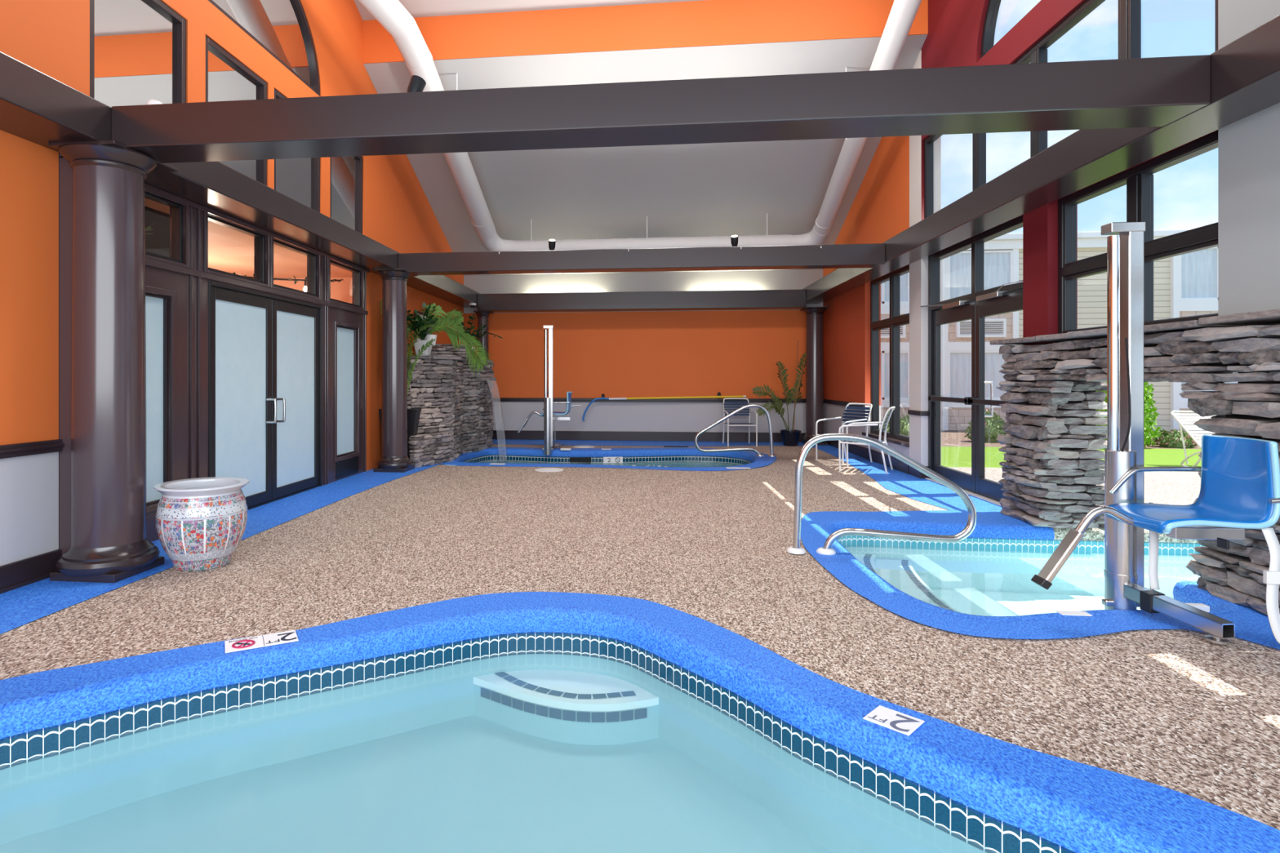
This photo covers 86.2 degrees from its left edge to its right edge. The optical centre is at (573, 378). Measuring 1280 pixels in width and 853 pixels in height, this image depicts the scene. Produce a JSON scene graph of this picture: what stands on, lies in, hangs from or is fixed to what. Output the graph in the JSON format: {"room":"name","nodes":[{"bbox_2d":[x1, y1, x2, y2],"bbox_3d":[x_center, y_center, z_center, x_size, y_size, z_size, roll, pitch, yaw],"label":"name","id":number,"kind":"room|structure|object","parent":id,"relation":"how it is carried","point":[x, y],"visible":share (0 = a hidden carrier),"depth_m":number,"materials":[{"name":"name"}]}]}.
{"room":"indoor swimming pool","nodes":[
{"label":"indoor swimming pool","id":0,"kind":"room"},
{"bbox_2d":[144,205,169,257],"bbox_3d":[-4.067,-0.170,6.302,0.050,2.900,1.250,0,0,6],"label":"wall","id":1,"kind":"structure","parent":0,"point":[157,242],"depth_m":6.57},
{"bbox_2d":[0,0,463,565],"bbox_3d":[-3.195,-2.270,7.062,0.200,7.100,14.550,0,0,6],"label":"wall","id":2,"kind":"structure","parent":0,"point":[51,37],"depth_m":5.45,"materials":[{"name":"orange paint"}]},
{"bbox_2d":[0,549,62,594],"bbox_3d":[-3.610,1.200,2.138,0.040,0.160,4.670,0,0,6],"label":"baseboard","id":3,"kind":"structure","parent":2,"relation":"attached to","point":[15,575],"depth_m":4.21,"materials":[{"name":"black paint"}]},
{"bbox_2d":[0,439,64,458],"bbox_3d":[-3.607,0.440,2.138,0.045,0.080,4.670,0,0,6],"label":"trim","id":4,"kind":"structure","parent":2,"relation":"attached to","point":[10,451],"depth_m":4.22,"materials":[{"name":"black paint"}]},
{"bbox_2d":[89,0,186,107],"bbox_3d":[-3.355,-2.375,5.218,0.100,1.270,1.010,0,0,6],"label":"window","id":5,"kind":"structure","parent":2,"relation":"in","point":[138,47],"depth_m":5.21,"materials":[{"name":"clear glass"}]},
{"bbox_2d":[145,293,167,505],"bbox_3d":[-3.347,0.165,5.202,0.060,1.650,0.620,0,0,6],"label":"window","id":6,"kind":"structure","parent":2,"relation":"in","point":[156,305],"depth_m":5.42,"materials":[{"name":"white glass"}]},
{"bbox_2d":[144,191,182,263],"bbox_3d":[-3.354,-1.200,5.233,0.080,0.500,0.920,0,0,6],"label":"window","id":7,"kind":"structure","parent":2,"relation":"in","point":[177,209],"depth_m":5.66,"materials":[{"name":"black metal"}]},
{"bbox_2d":[58,152,369,555],"bbox_3d":[-3.053,-0.100,6.891,0.120,2.760,4.900,0,0,6],"label":"trim","id":8,"kind":"structure","parent":2,"relation":"attached to","point":[65,171],"depth_m":5.70,"materials":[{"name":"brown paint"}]},
{"bbox_2d":[205,35,266,186],"bbox_3d":[-3.222,-2.375,6.441,0.100,1.270,0.990,0,0,6],"label":"window","id":9,"kind":"structure","parent":2,"relation":"in","point":[227,78],"depth_m":6.42,"materials":[{"name":"clear glass"}]},
{"bbox_2d":[208,214,265,283],"bbox_3d":[-3.223,-1.200,6.436,0.080,0.500,0.960,0,0,6],"label":"window","id":10,"kind":"structure","parent":2,"relation":"in","point":[260,239],"depth_m":6.85,"materials":[{"name":"clear glass"}]},
{"bbox_2d":[0,51,479,307],"bbox_3d":[-2.877,-1.605,7.027,0.440,0.250,14.550,0,0,6],"label":"ceiling beam","id":11,"kind":"structure","parent":2,"relation":"attached to","point":[36,107],"depth_m":5.42,"materials":[{"name":"black paint"}]},
{"bbox_2d":[469,302,475,307],"bbox_3d":[-2.002,-1.438,13.496,0.140,0.083,0.140,0,0,6],"label":"security camera","id":12,"kind":"object","parent":11,"relation":"attached to","point":[472,304],"visible":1,"depth_m":13.45,"materials":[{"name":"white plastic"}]},
{"bbox_2d":[398,243,885,275],"bbox_3d":[0.790,-1.577,9.108,6.400,0.265,0.280,0,0,6],"label":"cross beam","id":13,"kind":"structure","parent":11,"relation":"attached to","point":[869,255],"depth_m":8.96,"materials":[{"name":"metal"}]},
{"bbox_2d":[548,239,555,250],"bbox_3d":[-0.289,-1.791,9.203,0.102,0.182,0.134,0,0,6],"label":"spotlight","id":14,"kind":"object","parent":13,"relation":"on","point":[552,242],"visible":0.81,"depth_m":9.17,"materials":[{"name":"black metal"}]},
{"bbox_2d":[730,235,737,246],"bbox_3d":[2.112,-1.791,8.942,0.102,0.182,0.134,0,0,6],"label":"spotlight","id":15,"kind":"object","parent":13,"relation":"on","point":[734,238],"visible":0.88,"depth_m":8.91,"materials":[{"name":"black metal"}]},
{"bbox_2d":[208,0,319,96],"bbox_3d":[-3.163,-3.860,6.983,0.100,1.080,2.160,0,0,6],"label":"window","id":16,"kind":"structure","parent":2,"relation":"in","point":[281,27],"depth_m":7.29,"materials":[{"name":"clear glass"}]},
{"bbox_2d":[208,280,322,510],"bbox_3d":[-3.121,0.312,7.024,0.215,2.335,2.090,0,0,6],"label":"door","id":17,"kind":"structure","parent":2,"relation":"in","point":[265,350],"depth_m":6.92,"materials":[{"name":"white glass"}]},
{"bbox_2d":[273,239,316,296],"bbox_3d":[-3.107,-1.200,7.495,0.080,0.500,0.990,0,0,6],"label":"window","id":18,"kind":"structure","parent":2,"relation":"in","point":[313,257],"depth_m":7.95,"materials":[{"name":"black metal"}]},
{"bbox_2d":[274,88,319,212],"bbox_3d":[-3.102,-2.375,7.550,0.100,1.270,1.020,0,0,6],"label":"window","id":19,"kind":"structure","parent":2,"relation":"in","point":[297,179],"depth_m":7.67,"materials":[{"name":"glass"}]},
{"bbox_2d":[330,260,360,306],"bbox_3d":[-2.973,-1.200,8.733,0.080,0.500,0.960,0,0,6],"label":"window","id":20,"kind":"structure","parent":2,"relation":"in","point":[357,273],"depth_m":9.18,"materials":[{"name":"black metal"}]},
{"bbox_2d":[337,325,355,457],"bbox_3d":[-2.961,0.165,8.752,0.060,1.650,0.640,0,0,6],"label":"window","id":21,"kind":"structure","parent":2,"relation":"in","point":[346,336],"depth_m":8.83,"materials":[{"name":"white glass"}]},
{"bbox_2d":[330,155,362,234],"bbox_3d":[-2.969,-2.375,8.773,0.100,1.270,0.980,0,0,6],"label":"window","id":22,"kind":"structure","parent":2,"relation":"in","point":[346,172],"depth_m":8.88,"materials":[{"name":"clear glass"}]},
{"bbox_2d":[335,456,358,479],"bbox_3d":[-2.905,1.130,8.745,0.012,0.240,0.640,0,0,6],"label":"trim","id":23,"kind":"structure","parent":2,"relation":"attached to","point":[344,468],"depth_m":8.70,"materials":[{"name":"black metal"}]},
{"bbox_2d":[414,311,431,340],"bbox_3d":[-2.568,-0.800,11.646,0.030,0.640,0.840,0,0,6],"label":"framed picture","id":24,"kind":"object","parent":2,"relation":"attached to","point":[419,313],"visible":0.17,"depth_m":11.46,"materials":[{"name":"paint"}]},
{"bbox_2d":[144,197,351,278],"bbox_3d":[-5.249,-1.670,7.411,3.960,0.100,7.600,0,0,6],"label":"ceiling","id":25,"kind":"structure","parent":0,"point":[231,251],"depth_m":9.08,"materials":[{"name":"orange paint"}]},
{"bbox_2d":[145,225,152,234],"bbox_3d":[-3.617,-1.350,5.621,0.286,0.620,0.184,0,0,-33],"label":"trailing plant","id":26,"kind":"object","parent":25,"relation":"hanging from","point":[148,227],"visible":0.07,"depth_m":5.65,"materials":[{"name":"green plant"}]},
{"bbox_2d":[273,275,306,292],"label":"chandelier","id":27,"kind":"object","parent":25,"relation":"hanging from","point":[304,289],"depth_m":9.30,"materials":[{"name":"black metal"}]},
{"bbox_2d":[273,277,351,303],"bbox_3d":[-5.223,-0.220,8.113,4.060,3.000,13.000,0,0,6],"label":"wall","id":28,"kind":"structure","parent":0,"point":[341,291],"depth_m":10.98,"materials":[{"name":"paint"}]},
{"bbox_2d":[354,0,701,20],"bbox_3d":[0.668,-5.365,7.716,7.740,1.030,2.286,0,0,6],"label":"ceiling","id":29,"kind":"structure","parent":0,"point":[416,8],"depth_m":8.93,"materials":[{"name":"paint"}]},
{"bbox_2d":[0,444,1279,830],"bbox_3d":[0.613,1.280,6.648,7.460,0.001,14.550,0,0,6],"label":"floor","id":30,"kind":"structure","parent":0,"point":[1179,710],"depth_m":3.90,"materials":[{"name":"beige gravel"}]},
{"bbox_2d":[153,476,248,571],"bbox_3d":[-2.541,0.999,4.662,0.576,0.563,0.576,0,0,-14],"label":"pot","id":31,"kind":"object","parent":30,"relation":"on","point":[201,522],"visible":1,"depth_m":4.47,"materials":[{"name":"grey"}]},
{"bbox_2d":[0,463,439,634],"bbox_3d":[-2.765,1.276,6.487,0.780,0.001,13.500,0,0,6],"label":"floor border","id":32,"kind":"structure","parent":30,"relation":"on","point":[24,605],"depth_m":4.56,"materials":[{"name":"blue rubber"}]},
{"bbox_2d":[48,139,178,582],"bbox_3d":[-3.049,-0.101,4.516,0.566,2.762,0.645,0,0,6],"label":"column","id":33,"kind":"structure","parent":32,"relation":"on","point":[109,543],"depth_m":4.31,"materials":[{"name":"brown metal"}]},
{"bbox_2d":[111,54,1210,163],"bbox_3d":[0.251,-1.603,4.157,6.400,0.265,0.340,0,0,6],"label":"cross beam","id":34,"kind":"structure","parent":33,"relation":"on","point":[1151,91],"depth_m":4.00,"materials":[{"name":"brown metal"}]},
{"bbox_2d":[146,99,162,104],"bbox_3d":[-2.733,-1.766,4.421,0.130,0.062,0.100,0,0,6],"label":"ceiling light","id":35,"kind":"object","parent":34,"relation":"on","point":[150,101],"visible":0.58,"depth_m":4.38,"materials":[{"name":"grey paint"}]},
{"bbox_2d":[406,75,426,92],"bbox_3d":[-0.994,-1.816,4.311,0.113,0.182,0.116,0,0,6],"label":"spotlight","id":36,"kind":"object","parent":34,"relation":"on","point":[416,83],"visible":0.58,"depth_m":4.27,"materials":[{"name":"black metal"}]},
{"bbox_2d":[373,268,417,472],"bbox_3d":[-2.474,-0.101,9.480,0.475,2.762,0.588,0,0,6],"label":"column","id":37,"kind":"structure","parent":32,"relation":"on","point":[394,458],"depth_m":9.27,"materials":[{"name":"brown metal"}]},
{"bbox_2d":[378,299,436,458],"bbox_3d":[-2.390,0.070,9.859,0.876,2.408,0.718,0,0,-23],"label":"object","id":38,"kind":"object","parent":32,"relation":"on","point":[413,415],"visible":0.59,"depth_m":9.77,"materials":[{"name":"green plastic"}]},
{"bbox_2d":[378,408,421,458],"bbox_3d":[-2.512,0.859,9.829,0.590,0.830,0.177,0,0,6],"label":"planter","id":39,"kind":"object","parent":38,"relation":"on","point":[413,415],"depth_m":9.74,"materials":[{"name":"black plastic"}]},
{"bbox_2d":[534,467,563,471],"bbox_3d":[-0.341,1.272,9.442,0.400,0.012,0.400,0,0,6],"label":"lid","id":40,"kind":"object","parent":30,"relation":"on","point":[542,469],"visible":1,"depth_m":9.39,"materials":[{"name":"white plastic"}]},
{"bbox_2d":[573,445,594,448],"bbox_3d":[0.186,1.272,12.624,0.400,0.012,0.400,0,0,6],"label":"lid","id":41,"kind":"object","parent":30,"relation":"on","point":[576,446],"visible":1,"depth_m":12.51,"materials":[{"name":"white plastic"}]},
{"bbox_2d":[440,447,777,471],"bbox_3d":[0.564,1.623,11.054,5.370,0.713,3.115,0,0,6],"label":"swimming pool","id":42,"kind":"object","parent":30,"relation":"in","point":[651,458],"visible":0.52,"depth_m":11.92,"materials":[{"name":"blue rubber"}]},
{"bbox_2d":[407,343,506,467],"bbox_3d":[-2.027,0.464,11.314,1.386,2.033,3.350,0,0,11],"label":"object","id":43,"kind":"object","parent":42,"relation":"on","point":[455,402],"visible":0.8,"depth_m":10.54,"materials":[{"name":"stone"}]},
{"bbox_2d":[406,302,438,355],"bbox_3d":[-2.400,-0.758,10.304,0.619,0.846,0.746,0,0,6],"label":"potted plant","id":44,"kind":"object","parent":43,"relation":"on","point":[422,335],"visible":0.91,"depth_m":10.29,"materials":[{"name":"green plant"}]},
{"bbox_2d":[407,302,493,373],"bbox_3d":[-2.101,-0.593,10.779,1.622,1.161,0.743,0,0,-15],"label":"potted palm","id":45,"kind":"object","parent":43,"relation":"on","point":[452,335],"visible":0.68,"depth_m":10.71,"materials":[{"name":"green plant"}]},
{"bbox_2d":[424,334,437,345],"bbox_3d":[-2.273,-0.600,10.729,0.240,0.160,0.240,0,0,6],"label":"pot","id":46,"kind":"object","parent":45,"relation":"on","point":[428,337],"depth_m":10.64,"materials":[{"name":"white ceramic"}]},
{"bbox_2d":[440,313,502,351],"bbox_3d":[-1.793,-0.720,11.691,0.938,0.761,1.160,0,0,-23],"label":"potted plant","id":47,"kind":"object","parent":43,"relation":"on","point":[472,327],"visible":0.27,"depth_m":11.67,"materials":[{"name":"green plant"}]},
{"bbox_2d":[516,325,580,455],"bbox_3d":[-0.468,0.210,12.147,1.162,2.259,0.671,0,0,6],"label":"lift","id":48,"kind":"object","parent":42,"relation":"on","point":[548,415],"visible":1,"depth_m":11.87,"materials":[{"name":"silver metal"}]},
{"bbox_2d":[603,457,622,462],"bbox_3d":[0.689,1.430,11.869,0.340,0.110,0.013,0,0,-4],"label":"sign","id":49,"kind":"object","parent":42,"relation":"attached to","point":[606,460],"visible":1,"depth_m":11.87,"materials":[{"name":"white tile"}]},
{"bbox_2d":[694,404,776,456],"bbox_3d":[2.643,0.855,11.130,1.316,0.868,0.132,0,0,6],"label":"handrail","id":50,"kind":"object","parent":42,"relation":"on","point":[758,406],"visible":0.98,"depth_m":11.10,"materials":[{"name":"silver metal"}]},
{"bbox_2d":[725,466,751,469],"bbox_3d":[2.319,1.266,9.575,0.330,0.005,0.130,0,0,6],"label":"depth marker","id":51,"kind":"object","parent":42,"relation":"on","point":[726,467],"visible":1,"depth_m":9.55,"materials":[{"name":"white tile"}]},
{"bbox_2d":[0,591,1279,852],"bbox_3d":[-0.260,1.524,1.833,5.353,0.513,4.454,0,0,6],"label":"swimming pool","id":52,"kind":"object","parent":30,"relation":"in","point":[518,722],"visible":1,"depth_m":2.90,"materials":[{"name":"blue rubber"}]},
{"bbox_2d":[224,630,298,653],"bbox_3d":[-1.500,1.262,3.271,0.315,0.013,0.155,0,0,-28],"label":"depth marker","id":53,"kind":"object","parent":52,"relation":"on","point":[256,642],"visible":1,"depth_m":3.26,"materials":[{"name":"white tile"}]},
{"bbox_2d":[0,653,987,852],"bbox_3d":[-0.290,1.637,1.834,4.674,0.287,3.752,0,0,6],"label":"basin","id":54,"kind":"object","parent":52,"relation":"in","point":[491,753],"depth_m":2.91,"materials":[{"name":"blue liquid"}]},
{"bbox_2d":[862,705,924,736],"bbox_3d":[1.184,1.264,2.517,0.145,0.005,0.165,0,0,-43],"label":"depth marker","id":55,"kind":"object","parent":52,"relation":"on","point":[900,722],"visible":1,"depth_m":2.51,"materials":[{"name":"white tile"}]},
{"bbox_2d":[663,445,688,447],"bbox_3d":[1.903,1.272,12.638,0.450,0.008,0.100,0,0,6],"label":"floor grate","id":56,"kind":"object","parent":30,"relation":"on","point":[664,446],"visible":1,"depth_m":12.60,"materials":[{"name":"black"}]},
{"bbox_2d":[492,439,1001,510],"bbox_3d":[1.016,1.276,10.356,7.460,0.001,7.090,0,0,6],"label":"trim","id":57,"kind":"structure","parent":30,"relation":"on","point":[922,490],"depth_m":8.91,"materials":[{"name":"blue rubber"}]},
{"bbox_2d":[473,311,493,438],"bbox_3d":[-1.832,-0.036,13.858,0.326,2.632,0.424,0,0,6],"label":"column","id":58,"kind":"structure","parent":57,"relation":"on","point":[482,316],"depth_m":13.72,"materials":[{"name":"black paint"}]},
{"bbox_2d":[476,288,805,312],"bbox_3d":[1.267,-1.520,13.492,6.400,0.340,0.400,0,0,6],"label":"cross beam","id":59,"kind":"structure","parent":58,"relation":"on","point":[745,300],"depth_m":13.29,"materials":[{"name":"metal"}]},
{"bbox_2d":[722,397,757,446],"bbox_3d":[3.164,0.836,13.016,0.558,0.893,0.662,0,0,2],"label":"patio chair","id":60,"kind":"object","parent":57,"relation":"on","point":[727,405],"visible":0.91,"depth_m":13.21,"materials":[{"name":"white metal"}]},
{"bbox_2d":[751,339,807,445],"bbox_3d":[3.922,0.274,12.804,1.118,2.000,0.408,0,0,-19],"label":"potted palm","id":61,"kind":"object","parent":57,"relation":"on","point":[789,437],"visible":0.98,"depth_m":12.83,"materials":[{"name":"green plant"}]},
{"bbox_2d":[780,429,800,445],"bbox_3d":[4.107,1.131,12.881,0.380,0.285,0.380,0,0,6],"label":"pot","id":62,"kind":"object","parent":61,"relation":"attached to","point":[789,437],"depth_m":12.75,"materials":[{"name":"black"}]},
{"bbox_2d":[800,306,828,445],"bbox_3d":[4.650,-0.036,13.154,0.455,2.632,0.554,0,0,6],"label":"column","id":63,"kind":"structure","parent":57,"relation":"on","point":[814,315],"depth_m":12.96,"materials":[{"name":"brown metal"}]},
{"bbox_2d":[838,406,895,474],"bbox_3d":[4.071,0.836,9.421,0.662,0.893,0.558,0,0,32],"label":"patio chair","id":64,"kind":"object","parent":57,"relation":"on","point":[860,424],"visible":0.76,"depth_m":9.35,"materials":[{"name":"white metal"}]},
{"bbox_2d":[815,403,872,464],"bbox_3d":[4.160,0.836,10.427,0.662,0.893,0.558,0,0,-24],"label":"patio chair","id":65,"kind":"object","parent":30,"relation":"on","point":[858,411],"visible":0.75,"depth_m":10.50,"materials":[{"name":"white metal"}]},
{"bbox_2d":[800,510,1279,649],"bbox_3d":[4.107,1.548,4.608,4.830,0.563,3.850,0,0,6],"label":"pool","id":66,"kind":"object","parent":30,"relation":"in","point":[980,584],"visible":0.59,"depth_m":5.70,"materials":[{"name":"blue liquid"}]},
{"bbox_2d":[786,433,976,555],"bbox_3d":[2.213,0.840,4.909,1.310,0.882,0.132,0,0,6],"label":"handrail","id":67,"kind":"object","parent":66,"relation":"on","point":[967,531],"visible":1,"depth_m":4.90,"materials":[{"name":"silver metal"}]},
{"bbox_2d":[844,546,1276,648],"bbox_3d":[4.046,1.661,4.656,4.102,0.337,2.408,0,0,6],"label":"basin","id":68,"kind":"object","parent":66,"relation":"in","point":[976,581],"depth_m":5.77,"materials":[{"name":"teal paint"}]},
{"bbox_2d":[1055,610,1092,616],"bbox_3d":[2.692,1.266,3.660,0.150,0.005,0.060,0,0,6],"label":"depth marker","id":69,"kind":"object","parent":66,"relation":"on","point":[1062,612],"visible":1,"depth_m":3.65,"materials":[{"name":"white tile"}]},
{"bbox_2d":[990,308,1279,615],"bbox_3d":[4.040,0.462,4.501,0.607,1.647,4.005,0,0,6],"label":"stone wall","id":70,"kind":"structure","parent":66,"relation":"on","point":[1053,466],"depth_m":5.02,"materials":[{"name":"stone"}]},
{"bbox_2d":[1031,221,1279,644],"bbox_3d":[2.966,0.271,3.530,1.136,2.257,0.668,0,0,6],"label":"lift","id":71,"kind":"object","parent":66,"relation":"on","point":[1240,487],"visible":1,"depth_m":3.60,"materials":[{"name":"silver metal"}]},
{"bbox_2d":[463,269,822,432],"bbox_3d":[1.331,-0.570,13.988,7.700,3.700,0.200,0,0,6],"label":"wall","id":72,"kind":"structure","parent":0,"point":[673,353],"depth_m":13.88,"materials":[{"name":"orange paint"}]},
{"bbox_2d":[491,397,805,402],"bbox_3d":[1.317,0.450,13.866,7.300,0.080,0.045,0,0,6],"label":"trim","id":73,"kind":"structure","parent":72,"relation":"attached to","point":[495,399],"depth_m":13.82,"materials":[{"name":"black paint"}]},
{"bbox_2d":[492,430,805,442],"bbox_3d":[1.318,1.185,13.874,7.300,0.190,0.030,0,0,6],"label":"baseboard","id":74,"kind":"structure","parent":72,"relation":"attached to","point":[497,434],"depth_m":13.86,"materials":[{"name":"black paint"}]},
{"bbox_2d":[582,391,746,421],"bbox_3d":[1.805,0.581,13.721,3.261,0.603,0.129,0,0,6],"label":"hook","id":75,"kind":"object","parent":72,"relation":"attached to","point":[718,396],"visible":1,"depth_m":13.68,"materials":[{"name":"yellow"}]},
{"bbox_2d":[801,14,1279,304],"bbox_3d":[3.883,-1.605,6.292,0.360,0.270,14.550,0,0,6],"label":"ceiling beam","id":76,"kind":"structure","parent":72,"relation":"attached to","point":[1245,73],"depth_m":4.84,"materials":[{"name":"metal"}]},
{"bbox_2d":[363,34,927,275],"bbox_3d":[1.066,-3.272,11.369,7.740,2.237,5.064,0,0,6],"label":"ceiling","id":77,"kind":"structure","parent":0,"point":[728,188],"depth_m":11.01,"materials":[{"name":"paint"}]},
{"bbox_2d":[358,0,921,251],"bbox_3d":[0.871,-3.522,9.501,6.511,2.650,5.788,0,0,6],"label":"air duct","id":78,"kind":"object","parent":77,"relation":"hanging from","point":[392,15],"visible":0.62,"depth_m":10.41,"materials":[{"name":"white metal"}]},
{"bbox_2d":[363,0,928,63],"bbox_3d":[0.797,-4.598,8.902,7.740,0.644,0.128,0,0,6],"label":"ceiling","id":79,"kind":"structure","parent":0,"point":[703,22],"depth_m":8.83,"materials":[{"name":"orange paint"}]},
{"bbox_2d":[822,0,1279,457],"bbox_3d":[4.281,-2.270,6.249,0.240,7.100,14.550,0,0,6],"label":"wall","id":80,"kind":"structure","parent":0,"point":[1249,147],"depth_m":6.13,"materials":[{"name":"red paint"}]},
{"bbox_2d":[823,399,864,407],"bbox_3d":[4.790,0.450,12.176,0.030,0.080,2.565,0,0,6],"label":"trim","id":81,"kind":"structure","parent":80,"relation":"attached to","point":[825,401],"depth_m":12.17,"materials":[{"name":"black paint"}]},
{"bbox_2d":[826,440,908,474],"bbox_3d":[4.148,1.195,6.248,0.025,0.170,14.520,0,0,6],"label":"baseboard","id":82,"kind":"structure","parent":80,"relation":"attached to","point":[861,451],"depth_m":10.35,"materials":[{"name":"black paint"}]},
{"bbox_2d":[862,431,909,447],"bbox_3d":[4.603,0.895,9.998,0.130,0.050,1.925,0,0,6],"label":"trim","id":83,"kind":"structure","parent":80,"relation":"attached to","point":[895,441],"depth_m":9.74,"materials":[{"name":"grey paint"}]},
{"bbox_2d":[870,264,909,441],"bbox_3d":[4.700,-0.335,9.953,0.128,2.430,1.855,0,0,6],"label":"window","id":84,"kind":"structure","parent":80,"relation":"in","point":[895,320],"depth_m":9.99,"materials":[{"name":"black metal"}]},
{"bbox_2d":[907,409,928,478],"bbox_3d":[4.530,0.850,8.827,0.222,0.860,0.410,0,0,6],"label":"trim","id":85,"kind":"structure","parent":80,"relation":"attached to","point":[912,471],"depth_m":8.74,"materials":[{"name":"black paint"}]},
{"bbox_2d":[909,49,941,466],"bbox_3d":[4.561,-1.450,8.835,0.242,5.460,0.394,0,0,6],"label":"column","id":86,"kind":"structure","parent":80,"relation":"attached to","point":[918,269],"depth_m":8.70,"materials":[{"name":"paint"}]},
{"bbox_2d":[925,478,1000,506],"bbox_3d":[4.420,1.274,7.526,0.160,0.012,2.200,0,0,6],"label":"trim","id":87,"kind":"structure","parent":80,"relation":"attached to","point":[968,492],"depth_m":7.27,"materials":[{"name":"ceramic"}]},
{"bbox_2d":[920,215,1022,501],"bbox_3d":[4.356,-0.035,7.476,0.394,3.030,2.360,0,0,9],"label":"door","id":88,"kind":"structure","parent":80,"relation":"in","point":[981,303],"depth_m":7.48,"materials":[{"name":"black metal"}]},
{"bbox_2d":[980,0,1031,57],"bbox_3d":[4.243,-3.830,6.177,0.100,0.980,2.040,0,0,6],"label":"window","id":89,"kind":"structure","parent":80,"relation":"in","point":[990,20],"depth_m":7.08,"materials":[{"name":"black metal"}]},
{"bbox_2d":[924,0,1217,218],"bbox_3d":[4.256,-2.382,6.393,0.100,1.285,4.522,0,0,6],"label":"window","id":90,"kind":"structure","parent":80,"relation":"in","point":[1129,11],"depth_m":6.11,"materials":[{"name":"black metal"}]},
{"bbox_2d":[1057,130,1217,333],"bbox_3d":[4.164,-0.945,5.022,0.128,1.210,1.775,0,0,6],"label":"window","id":91,"kind":"structure","parent":80,"relation":"in","point":[1139,180],"depth_m":4.96,"materials":[{"name":"black metal"}]},
{"label":"outside","id":92,"kind":"structure","parent":0,"visible":0},
{"bbox_2d":[941,430,1214,448],"bbox_3d":[18.410,1.280,13.790,26.380,0.001,4.600,0,0,6],"label":"garden bed","id":93,"kind":"object","parent":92,"point":[948,437],"depth_m":13.62,"materials":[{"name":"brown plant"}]},
{"bbox_2d":[881,414,909,435],"bbox_3d":[6.859,1.033,14.046,1.136,0.573,0.826,0,0,6],"label":"shrub","id":94,"kind":"object","parent":93,"relation":"on","point":[904,422],"visible":0.19,"depth_m":13.86,"materials":[{"name":"green plant"}]},
{"bbox_2d":[964,408,1007,442],"bbox_3d":[8.313,0.952,13.678,0.828,0.667,0.636,0,0,6],"label":"flowering shrub","id":95,"kind":"object","parent":93,"relation":"on","point":[993,428],"visible":0.41,"depth_m":13.50,"materials":[{"name":"green plant"}]},
{"bbox_2d":[880,229,1237,432],"bbox_3d":[15.627,-0.950,16.044,20.400,5.060,0.520,0,0,6],"label":"hotel building","id":96,"kind":"structure","parent":93,"relation":"on","point":[1185,285],"depth_m":16.49,"materials":[{"name":"beige"}]},
{"bbox_2d":[880,352,907,397],"bbox_3d":[7.591,-0.070,16.843,1.310,1.120,0.024,0,0,6],"label":"curtain","id":97,"kind":"object","parent":96,"relation":"hanging from","point":[885,357],"depth_m":16.80,"materials":[{"name":"white fabric"}]},
{"bbox_2d":[880,273,907,301],"bbox_3d":[7.591,-2.470,16.843,1.310,1.180,0.024,0,0,6],"label":"curtain","id":98,"kind":"object","parent":96,"relation":"hanging from","point":[885,286],"depth_m":16.79,"materials":[{"name":"white fabric"}]},
{"bbox_2d":[950,352,1006,397],"bbox_3d":[9.898,-0.070,16.592,1.410,1.120,0.024,0,0,6],"label":"curtain","id":99,"kind":"object","parent":96,"relation":"hanging from","point":[960,362],"depth_m":16.62,"materials":[{"name":"white fabric"}]},
{"bbox_2d":[950,252,1009,298],"bbox_3d":[9.898,-2.470,16.592,1.410,1.180,0.024,0,0,6],"label":"curtain","id":100,"kind":"object","parent":96,"relation":"hanging from","point":[996,264],"depth_m":16.59,"materials":[{"name":"white fabric"}]},
{"bbox_2d":[1181,248,1216,297],"bbox_3d":[15.097,-2.470,16.026,1.510,1.180,0.024,0,0,6],"label":"curtain","id":101,"kind":"object","parent":96,"relation":"hanging from","point":[1198,268],"depth_m":16.06,"materials":[{"name":"white fabric"}]},
{"bbox_2d":[1181,382,1237,398],"bbox_3d":[15.097,-0.070,16.026,1.510,1.120,0.024,0,0,6],"label":"curtain","id":102,"kind":"object","parent":96,"relation":"hanging from","point":[1181,382],"depth_m":16.06,"materials":[{"name":"white fabric"}]},
{"bbox_2d":[1095,381,1161,448],"bbox_3d":[10.197,0.453,12.722,1.304,1.735,1.269,0,0,6],"label":"arborvitae","id":103,"kind":"object","parent":93,"relation":"on","point":[1148,402],"visible":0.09,"depth_m":12.33,"materials":[{"name":"green plant"}]},
{"bbox_2d":[1149,428,1199,448],"bbox_3d":[11.164,1.120,12.616,0.837,0.399,0.616,0,0,6],"label":"flowering shrub","id":104,"kind":"object","parent":93,"relation":"on","point":[1172,439],"visible":0.82,"depth_m":12.49,"materials":[{"name":"green plant"}]},
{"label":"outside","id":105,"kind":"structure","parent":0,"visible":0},
{"bbox_2d":[941,446,1201,467],"bbox_3d":[17.993,1.280,9.962,26.380,0.001,3.100,0,0,6],"label":"lawn","id":106,"kind":"structure","parent":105,"point":[951,456],"depth_m":10.96,"materials":[{"name":"green plant"}]},
{"bbox_2d":[1170,410,1214,466],"bbox_3d":[9.036,0.887,9.090,0.679,0.810,1.939,0,0,6],"label":"chaise lounge","id":107,"kind":"object","parent":106,"relation":"on","point":[1186,428],"visible":0.23,"depth_m":9.81,"materials":[{"name":"white"}]},
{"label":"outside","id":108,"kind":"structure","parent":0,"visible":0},
{"bbox_2d":[950,467,1200,506],"bbox_3d":[16.944,1.284,0.319,26.380,0.001,16.300,0,0,6],"label":"patio","id":109,"kind":"structure","parent":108,"point":[1175,488],"depth_m":8.15,"materials":[{"name":"white concrete"}]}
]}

